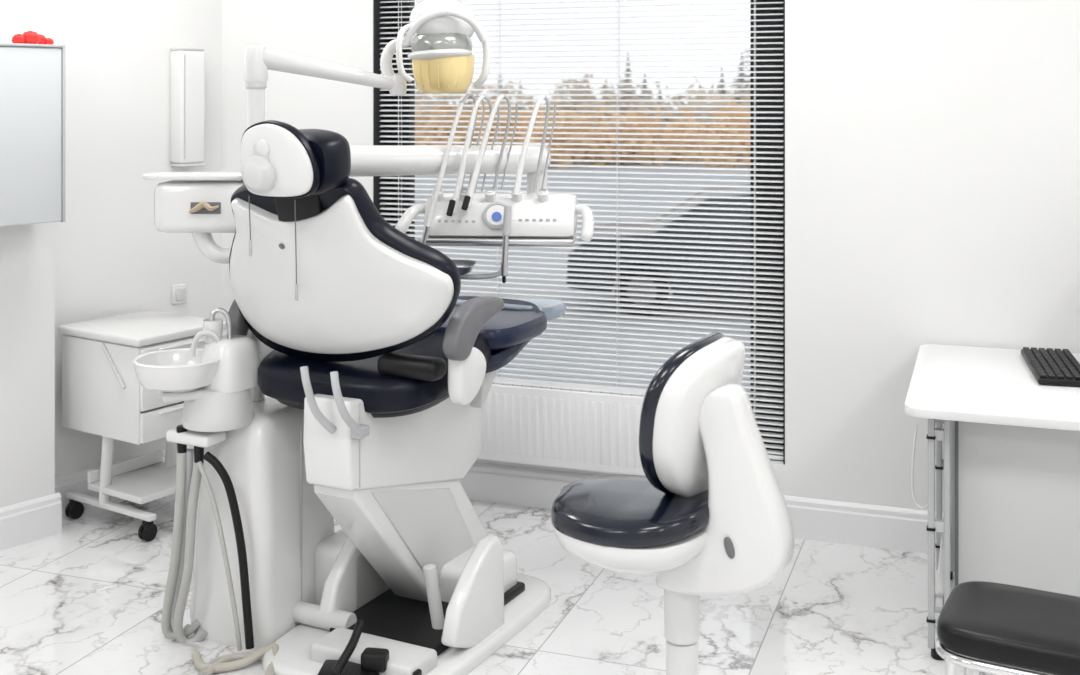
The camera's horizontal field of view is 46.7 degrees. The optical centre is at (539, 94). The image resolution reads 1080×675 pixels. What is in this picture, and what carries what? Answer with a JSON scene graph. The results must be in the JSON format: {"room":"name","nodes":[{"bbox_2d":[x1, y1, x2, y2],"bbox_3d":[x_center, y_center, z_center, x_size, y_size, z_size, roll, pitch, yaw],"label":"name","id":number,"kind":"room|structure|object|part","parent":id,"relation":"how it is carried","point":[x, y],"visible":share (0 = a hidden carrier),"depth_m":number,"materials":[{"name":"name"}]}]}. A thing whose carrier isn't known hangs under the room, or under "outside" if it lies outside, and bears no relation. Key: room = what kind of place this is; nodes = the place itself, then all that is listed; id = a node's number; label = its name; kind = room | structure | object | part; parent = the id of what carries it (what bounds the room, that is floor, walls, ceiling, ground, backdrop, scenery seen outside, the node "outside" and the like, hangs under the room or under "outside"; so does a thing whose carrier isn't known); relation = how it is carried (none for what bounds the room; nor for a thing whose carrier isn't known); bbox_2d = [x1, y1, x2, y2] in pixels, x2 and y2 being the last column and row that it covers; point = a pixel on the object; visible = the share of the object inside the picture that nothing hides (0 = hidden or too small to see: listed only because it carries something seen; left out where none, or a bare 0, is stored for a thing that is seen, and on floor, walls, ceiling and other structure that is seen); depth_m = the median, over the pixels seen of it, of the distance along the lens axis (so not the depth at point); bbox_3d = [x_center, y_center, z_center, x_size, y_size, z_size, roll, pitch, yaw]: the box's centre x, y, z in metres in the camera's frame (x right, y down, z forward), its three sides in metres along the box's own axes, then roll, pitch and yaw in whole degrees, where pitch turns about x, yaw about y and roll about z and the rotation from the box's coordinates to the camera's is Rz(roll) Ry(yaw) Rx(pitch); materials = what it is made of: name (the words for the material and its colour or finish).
{"room":"dental clinic","nodes":[
{"label":"dental clinic","id":0,"kind":"room"},
{"bbox_2d":[0,0,54,507],"bbox_3d":[-3.778,0.225,2.244,2.214,2.750,5.840,0,0,20],"label":"wall","id":1,"kind":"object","parent":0,"point":[27,252],"depth_m":4.48,"materials":[{"name":"white paint"}]},
{"bbox_2d":[0,493,61,550],"bbox_3d":[-3.666,1.528,2.227,0.018,0.145,6.050,0,0,39],"label":"baseboard","id":2,"kind":"structure","parent":1,"relation":"attached to","point":[32,520],"depth_m":4.47,"materials":[{"name":"white"}]},
{"bbox_2d":[0,43,64,226],"bbox_3d":[-2.009,0.135,4.112,0.204,0.620,0.850,0,0,39],"label":"upper cabinet","id":3,"kind":"object","parent":1,"relation":"attached to","point":[32,76],"visible":1,"depth_m":4.29,"materials":[{"name":"white laminate"},{"name":"frosted glass"},{"name":"aluminium"}]},
{"bbox_2d":[11,31,53,44],"bbox_3d":[-1.777,-0.199,4.360,0.103,0.048,0.135,0,0,20],"label":"roses","id":4,"kind":"object","parent":3,"relation":"on","point":[30,37],"visible":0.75,"depth_m":4.32,"materials":[{"name":"red plant"}]},
{"bbox_2d":[55,0,221,476],"bbox_3d":[-3.663,0.225,2.644,0.150,2.750,7.300,0,0,39],"label":"wall","id":5,"kind":"structure","parent":0,"point":[112,258],"depth_m":4.98,"materials":[{"name":"paint"}]},
{"bbox_2d":[55,445,193,514],"bbox_3d":[-1.634,1.528,4.998,0.018,0.145,0.847,0,0,39],"label":"baseboard","id":6,"kind":"structure","parent":5,"relation":"attached to","point":[77,481],"depth_m":4.81,"materials":[{"name":"white"}]},
{"bbox_2d":[172,283,186,303],"bbox_3d":[-1.492,0.824,5.175,0.016,0.080,0.070,0,0,39],"label":"wall socket","id":7,"kind":"object","parent":5,"relation":"attached to","point":[179,291],"visible":1,"depth_m":5.17,"materials":[{"name":"white plastic"}]},
{"bbox_2d":[170,47,204,166],"bbox_3d":[-1.454,0.049,5.160,0.092,0.489,0.116,0,0,39],"label":"uv air recirculator","id":8,"kind":"object","parent":5,"relation":"attached to","point":[187,64],"visible":1,"depth_m":5.12,"materials":[{"name":"white plastic"}]},
{"bbox_2d":[0,494,1051,674],"bbox_3d":[-1.200,1.650,1.692,8.400,0.100,6.776,0,0,20],"label":"floor","id":9,"kind":"structure","parent":0,"point":[87,598],"depth_m":3.85,"materials":[{"name":"stone"}]},
{"bbox_2d":[58,310,226,540],"bbox_3d":[-1.499,1.232,4.731,0.486,0.736,0.422,0,0,34],"label":"base cabinet","id":10,"kind":"object","parent":9,"relation":"on","point":[103,395],"visible":0.68,"depth_m":4.59,"materials":[{"name":"white laminate"}]},
{"bbox_3d":[-1.603,1.373,4.621,0.055,0.278,0.048,0,0,34],"label":"post","id":11,"kind":"part","parent":10,"relation":"part of","materials":[{"name":"white plastic"}]},
{"bbox_2d":[88,462,192,503],"bbox_3d":[-1.464,1.458,4.708,0.310,0.025,0.340,0,0,34],"label":"shelf","id":12,"kind":"object","parent":10,"relation":"attached to","point":[142,482],"depth_m":4.65,"materials":[{"name":"white plastic"}]},
{"bbox_3d":[-1.311,1.073,4.607,0.016,0.107,0.388,0,0,34],"label":"drawer","id":13,"kind":"part","parent":10,"relation":"part of","materials":[{"name":"white laminate"}]},
{"bbox_3d":[-1.311,1.188,4.607,0.016,0.107,0.388,0,0,34],"label":"drawer","id":14,"kind":"part","parent":10,"relation":"part of","materials":[{"name":"white laminate"}]},
{"bbox_3d":[-1.436,1.373,4.870,0.055,0.278,0.048,0,0,34],"label":"post","id":15,"kind":"part","parent":10,"relation":"part of","materials":[{"name":"white plastic"}]},
{"bbox_3d":[-1.302,1.147,4.601,0.014,0.010,0.240,0,0,34],"label":"drawer pull","id":16,"kind":"part","parent":10,"relation":"part of","materials":[{"name":"white plastic"}]},
{"bbox_3d":[-1.302,0.917,4.601,0.014,0.010,0.240,0,0,34],"label":"drawer pull","id":17,"kind":"part","parent":10,"relation":"part of","materials":[{"name":"white plastic"}]},
{"bbox_3d":[-1.311,0.958,4.607,0.016,0.107,0.388,0,0,34],"label":"drawer","id":18,"kind":"part","parent":10,"relation":"part of","materials":[{"name":"white laminate"}]},
{"bbox_2d":[192,643,278,674],"bbox_3d":[-0.764,1.577,3.446,0.444,0.042,0.237,0,0,1],"label":"hose","id":19,"kind":"object","parent":9,"relation":"on","point":[234,661],"visible":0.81,"depth_m":3.48,"materials":[{"name":"beige plastic"}]},
{"bbox_2d":[133,307,389,651],"bbox_3d":[-0.801,1.121,3.756,0.568,1.001,0.722,0,0,27],"label":"dental spittoon unit","id":20,"kind":"object","parent":9,"relation":"on","point":[256,543],"depth_m":3.63,"materials":[{"name":"white plastic"}]},
{"bbox_2d":[244,0,490,401],"bbox_3d":[-0.519,0.297,3.969,0.610,1.326,0.591,0,0,27],"label":"lamp","id":21,"kind":"object","parent":20,"relation":"attached to","point":[443,61],"depth_m":3.94,"materials":[{"name":"white plastic"}]},
{"bbox_2d":[241,93,593,282],"bbox_3d":[-0.339,0.294,3.986,0.933,0.598,0.804,0,0,27],"label":"dental instrument unit","id":22,"kind":"object","parent":20,"relation":"attached to","point":[536,218],"depth_m":4.00,"materials":[{"name":"white plastic"}]},
{"bbox_2d":[226,120,565,674],"bbox_3d":[-0.423,0.856,3.864,0.827,1.581,1.470,0,0,27],"label":"dental chair","id":23,"kind":"object","parent":9,"relation":"on","point":[356,323],"visible":1,"depth_m":3.50,"materials":[{"name":"white plastic"}]},
{"bbox_2d":[143,172,243,263],"bbox_3d":[-1.028,0.376,3.791,0.340,0.275,0.189,0,0,0],"label":"dental tray unit","id":24,"kind":"object","parent":23,"relation":"attached to","point":[198,204],"visible":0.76,"depth_m":3.73,"materials":[{"name":"white plastic"}]},
{"bbox_2d":[143,172,241,179],"bbox_3d":[-1.032,0.245,3.800,0.330,0.014,0.170,0,0,0],"label":"tray","id":25,"kind":"object","parent":24,"relation":"on","point":[155,175],"depth_m":3.72,"materials":[{"name":"white plastic"}]},
{"bbox_3d":[-0.788,0.335,3.395,0.003,0.129,0.084,0,0,-10],"label":"bib chain","id":26,"kind":"part","parent":23,"relation":"part of","materials":[{"name":"grey plastic"}]},
{"bbox_3d":[-0.729,0.206,3.221,0.102,0.101,0.045,0,0,27],"label":"headrest knob","id":27,"kind":"part","parent":23,"relation":"part of","materials":[{"name":"white plastic"}]},
{"bbox_3d":[-0.657,0.398,3.364,0.003,0.245,0.157,0,0,-10],"label":"bib chain","id":28,"kind":"part","parent":23,"relation":"part of","materials":[{"name":"grey plastic"}]},
{"bbox_2d":[299,129,350,196],"bbox_3d":[-0.627,0.179,3.292,0.259,0.179,0.130,0,0,27],"label":"cushion","id":29,"kind":"object","parent":23,"relation":"on","point":[329,151],"depth_m":3.21,"materials":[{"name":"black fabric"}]},
{"bbox_2d":[229,178,460,361],"bbox_3d":[-0.591,0.498,3.496,0.792,0.556,0.328,0,0,27],"label":"cushion","id":30,"kind":"object","parent":23,"relation":"on","point":[335,281],"depth_m":3.41,"materials":[{"name":"black plastic"}]},
{"bbox_2d":[317,619,421,674],"bbox_3d":[-0.458,1.497,3.364,0.278,0.130,0.130,0,0,-5],"label":"foot pedal","id":31,"kind":"object","parent":23,"relation":"on","point":[374,661],"visible":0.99,"depth_m":3.34,"materials":[{"name":"black plastic"}]},
{"bbox_3d":[-0.510,1.482,3.358,0.032,0.101,0.142,0,0,22],"label":"lever","id":32,"kind":"part","parent":31,"relation":"part of","materials":[{"name":"black plastic"}]},
{"bbox_3d":[-0.444,1.519,3.360,0.070,0.050,0.050,0,0,10],"label":"plate","id":33,"kind":"part","parent":31,"relation":"part of","materials":[{"name":"black plastic"}]},
{"bbox_3d":[-0.361,1.542,3.340,0.090,0.020,0.030,0,0,21],"label":"plate","id":34,"kind":"part","parent":31,"relation":"part of","materials":[{"name":"black plastic"}]},
{"bbox_2d":[258,332,490,413],"bbox_3d":[-0.492,0.796,3.758,0.620,0.176,0.576,0,0,27],"label":"seat cushion","id":35,"kind":"object","parent":23,"relation":"on","point":[381,378],"depth_m":3.53,"materials":[{"name":"black leather"}]},
{"bbox_3d":[-0.385,1.355,3.824,0.150,0.582,0.816,0,0,27],"label":"lift arm","id":36,"kind":"part","parent":23,"relation":"part of","materials":[{"name":"white plastic"}]},
{"bbox_3d":[-0.372,1.582,3.751,0.580,0.034,0.920,0,0,27],"label":"plate","id":37,"kind":"part","parent":23,"relation":"part of","materials":[{"name":"white plastic"}]},
{"bbox_3d":[-0.332,1.326,3.763,0.010,0.437,0.615,0,0,27],"label":"lift arm panel","id":38,"kind":"part","parent":23,"relation":"part of","materials":[{"name":"white plastic"}]},
{"bbox_2d":[435,305,546,349],"bbox_3d":[-0.262,0.749,4.099,0.555,0.086,0.541,0,0,27],"label":"cushion","id":39,"kind":"object","parent":23,"relation":"on","point":[512,327],"depth_m":3.92,"materials":[{"name":"blue leather"}]},
{"bbox_2d":[551,332,794,674],"bbox_3d":[0.329,1.087,2.966,0.571,1.025,0.524,0,0,27],"label":"stool","id":40,"kind":"object","parent":9,"relation":"on","point":[709,515],"visible":1,"depth_m":2.81,"materials":[{"name":"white plastic"}]},
{"bbox_2d":[551,475,708,547],"bbox_3d":[0.234,0.963,2.950,0.416,0.085,0.404,0,0,27],"label":"seat cushion","id":41,"kind":"object","parent":40,"relation":"on","point":[606,511],"depth_m":2.82,"materials":[{"name":"black leather"}]},
{"bbox_2d":[639,332,724,493],"bbox_3d":[0.365,0.761,2.996,0.117,0.372,0.437,0,0,27],"label":"backrest cushion","id":42,"kind":"object","parent":40,"relation":"on","point":[671,447],"depth_m":2.82,"materials":[{"name":"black plastic"}]},
{"bbox_2d":[904,344,1079,660],"bbox_3d":[1.857,1.232,3.666,1.474,0.735,0.945,0,0,20],"label":"desk","id":43,"kind":"object","parent":9,"relation":"on","point":[1010,464],"visible":0.9,"depth_m":3.55,"materials":[{"name":"white laminate"}]},
{"bbox_3d":[1.115,1.232,3.563,0.018,0.675,0.040,0,0,20],"label":"leg","id":44,"kind":"part","parent":43,"relation":"part of","materials":[{"name":"grey plastic"}]},
{"bbox_3d":[1.324,1.232,4.146,0.018,0.675,0.040,0,0,20],"label":"leg","id":45,"kind":"part","parent":43,"relation":"part of","materials":[{"name":"grey plastic"}]},
{"bbox_3d":[1.240,0.915,3.847,0.040,0.040,0.620,0,0,20],"label":"rail","id":46,"kind":"part","parent":43,"relation":"part of","materials":[{"name":"grey metal"}]},
{"bbox_3d":[1.240,1.445,3.847,0.024,0.030,0.620,0,0,20],"label":"rail","id":47,"kind":"part","parent":43,"relation":"part of","materials":[{"name":"white plastic"}]},
{"bbox_3d":[1.156,1.232,3.548,0.016,0.675,0.040,0,0,20],"label":"leg","id":48,"kind":"part","parent":43,"relation":"part of","materials":[{"name":"grey plastic"}]},
{"bbox_3d":[1.365,1.232,4.132,0.016,0.675,0.040,0,0,20],"label":"leg","id":49,"kind":"part","parent":43,"relation":"part of","materials":[{"name":"grey plastic"}]},
{"bbox_3d":[1.777,1.208,3.410,1.213,0.625,0.018,0,0,20],"label":"modesty panel","id":50,"kind":"part","parent":43,"relation":"part of","materials":[{"name":"white"}]},
{"bbox_2d":[1021,347,1079,386],"bbox_3d":[1.616,0.849,3.920,0.155,0.028,0.450,0,0,15],"label":"keyboard","id":51,"kind":"object","parent":43,"relation":"on","point":[1049,366],"visible":1,"depth_m":3.86,"materials":[{"name":"black plastic"}]},
{"bbox_2d":[935,581,1079,674],"bbox_3d":[1.171,1.147,2.699,0.585,0.905,0.360,0,0,28],"label":"chair","id":52,"kind":"object","parent":9,"relation":"on","point":[1030,629],"visible":1,"depth_m":2.68,"materials":[{"name":"black leather"}]},
{"bbox_3d":[0.869,1.399,2.691,0.053,0.380,0.025,0,0,10],"label":"leg","id":53,"kind":"part","parent":52,"relation":"part of","materials":[{"name":"silver metal"}]},
{"bbox_3d":[1.008,1.399,2.953,0.025,0.380,0.053,0,0,-44],"label":"leg","id":54,"kind":"part","parent":52,"relation":"part of","materials":[{"name":"silver metal"}]},
{"bbox_3d":[1.120,1.207,2.726,0.470,0.022,0.347,0,0,28],"label":"seat frame","id":55,"kind":"part","parent":52,"relation":"part of","materials":[{"name":"silver metal"}]},
{"bbox_2d":[222,0,1079,511],"bbox_3d":[1.264,0.225,4.567,5.900,2.750,0.300,0,0,20],"label":"wall","id":56,"kind":"structure","parent":0,"point":[932,147],"depth_m":4.42,"materials":[{"name":"paint"}]},
{"bbox_2d":[373,0,391,222],"bbox_3d":[-0.652,0.272,5.181,0.006,2.144,0.156,0,0,20],"label":"reveal","id":57,"kind":"object","parent":56,"relation":"attached to","point":[376,3],"visible":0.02,"depth_m":5.15,"materials":[{"name":"black"}]},
{"bbox_2d":[392,0,414,238],"bbox_3d":[-0.578,0.272,5.269,0.085,2.144,0.060,0,0,20],"label":"frame","id":58,"kind":"object","parent":56,"relation":"attached to","point":[393,3],"visible":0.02,"depth_m":5.24,"materials":[{"name":"black"}]},
{"bbox_2d":[477,377,646,475],"bbox_3d":[0.117,1.250,4.745,1.024,0.300,0.136,0,0,20],"label":"radiator","id":59,"kind":"object","parent":56,"relation":"attached to","point":[588,427],"visible":0.55,"depth_m":4.69,"materials":[{"name":"white metal"}]},
{"bbox_3d":[0.125,1.255,4.769,1.000,0.290,0.018,0,0,20],"label":"panel","id":60,"kind":"part","parent":59,"relation":"part of","materials":[{"name":"white metal"}]},
{"bbox_2d":[493,381,644,395],"bbox_3d":[0.100,1.103,4.698,1.020,0.006,0.008,0,0,20],"label":"grille","id":61,"kind":"object","parent":59,"relation":"attached to","point":[544,390],"depth_m":4.71,"materials":[{"name":"white metal"}]},
{"bbox_2d":[494,379,645,392],"bbox_3d":[0.113,1.103,4.734,1.020,0.006,0.008,0,0,20],"label":"grille","id":62,"kind":"object","parent":59,"relation":"attached to","point":[496,380],"depth_m":4.73,"materials":[{"name":"white metal"}]},
{"bbox_2d":[494,380,645,393],"bbox_3d":[0.106,1.103,4.716,1.020,0.006,0.008,0,0,20],"label":"grille","id":63,"kind":"object","parent":59,"relation":"attached to","point":[509,382],"depth_m":4.71,"materials":[{"name":"white metal"}]},
{"bbox_2d":[494,378,646,390],"bbox_3d":[0.119,1.103,4.752,1.020,0.006,0.008,0,0,20],"label":"grille","id":64,"kind":"object","parent":59,"relation":"attached to","point":[498,379],"depth_m":4.76,"materials":[{"name":"white metal"}]},
{"bbox_2d":[495,377,646,389],"bbox_3d":[0.125,1.103,4.770,1.020,0.006,0.008,0,0,20],"label":"grille","id":65,"kind":"object","parent":59,"relation":"attached to","point":[501,378],"depth_m":4.77,"materials":[{"name":"white metal"}]},
{"bbox_2d":[379,0,782,459],"bbox_3d":[0.119,0.274,4.866,1.650,2.128,0.030,0,0,20],"label":"blind","id":66,"kind":"object","parent":56,"relation":"attached to","point":[773,454],"visible":0.48,"depth_m":4.77,"materials":[{"name":"white"}]},
{"bbox_3d":[-0.577,0.287,5.101,0.003,2.074,0.002,0,0,20],"label":"cord","id":67,"kind":"part","parent":66,"relation":"part of","materials":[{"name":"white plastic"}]},
{"bbox_3d":[-0.568,0.287,5.126,0.003,2.074,0.002,0,0,20],"label":"cord","id":68,"kind":"part","parent":66,"relation":"part of","materials":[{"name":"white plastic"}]},
{"bbox_3d":[-0.168,0.287,4.954,0.003,2.074,0.002,0,0,20],"label":"cord","id":69,"kind":"part","parent":66,"relation":"part of","materials":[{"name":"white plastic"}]},
{"bbox_3d":[0.791,0.287,4.611,0.003,2.074,0.002,0,0,20],"label":"cord","id":70,"kind":"part","parent":66,"relation":"part of","materials":[{"name":"white fabric"}]},
{"bbox_3d":[0.800,0.287,4.636,0.003,2.074,0.002,0,0,20],"label":"cord","id":71,"kind":"part","parent":66,"relation":"part of","materials":[{"name":"white plastic"}]},
{"bbox_3d":[0.119,1.331,4.866,1.650,0.014,0.026,0,0,20],"label":"rail","id":72,"kind":"part","parent":66,"relation":"part of","materials":[{"name":"white metal"}]},
{"bbox_2d":[459,462,943,554],"bbox_3d":[1.271,1.528,4.396,5.570,0.145,0.018,0,0,20],"label":"baseboard","id":73,"kind":"structure","parent":56,"relation":"attached to","point":[866,525],"depth_m":4.49,"materials":[{"name":"white"}]},
{"bbox_2d":[750,0,782,450],"bbox_3d":[0.881,0.272,4.747,0.155,2.144,0.060,0,0,20],"label":"frame","id":74,"kind":"object","parent":56,"relation":"attached to","point":[774,5],"visible":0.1,"depth_m":4.72,"materials":[{"name":"black"}]},
{"bbox_2d":[783,0,784,464],"bbox_3d":[0.915,0.272,4.620,0.006,2.144,0.156,0,0,20],"label":"reveal","id":75,"kind":"object","parent":56,"relation":"attached to","point":[783,0],"visible":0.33,"depth_m":4.55,"materials":[{"name":"black"}]},
{"label":"outside","id":76,"kind":"structure","parent":0,"visible":0},
{"bbox_2d":[415,157,749,400],"bbox_3d":[21.051,2.800,58.793,120.000,0.200,115.104,0,0,20],"label":"ground","id":77,"kind":"structure","parent":76,"point":[576,162],"depth_m":18.49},
{"bbox_2d":[415,96,749,167],"bbox_3d":[3.049,1.546,48.147,21.397,3.301,5.720,0,0,2],"label":"field","id":78,"kind":"structure","parent":77,"relation":"on","point":[486,102],"depth_m":47.31,"materials":[{"name":"plant"}]},
{"bbox_2d":[415,74,749,143],"bbox_3d":[3.538,1.048,56.417,24.423,4.391,4.829,0,0,0],"label":"trees","id":79,"kind":"object","parent":77,"relation":"on","point":[585,75],"visible":0.12,"depth_m":56.00,"materials":[{"name":"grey plant"}]},
{"bbox_2d":[442,46,749,138],"bbox_3d":[3.669,-0.873,65.228,24.897,7.154,8.840,0,0,-3],"label":"spruce trees","id":80,"kind":"object","parent":77,"relation":"on","point":[741,63],"visible":0.08,"depth_m":64.13,"materials":[{"name":"green plant"}]},
{"bbox_2d":[567,184,749,315],"bbox_3d":[2.647,1.940,15.835,4.498,1.520,1.770,0,0,6],"label":"parked car","id":81,"kind":"object","parent":77,"relation":"on","point":[713,188],"visible":0.32,"depth_m":15.08,"materials":[{"name":"grey paint"}]}
]}

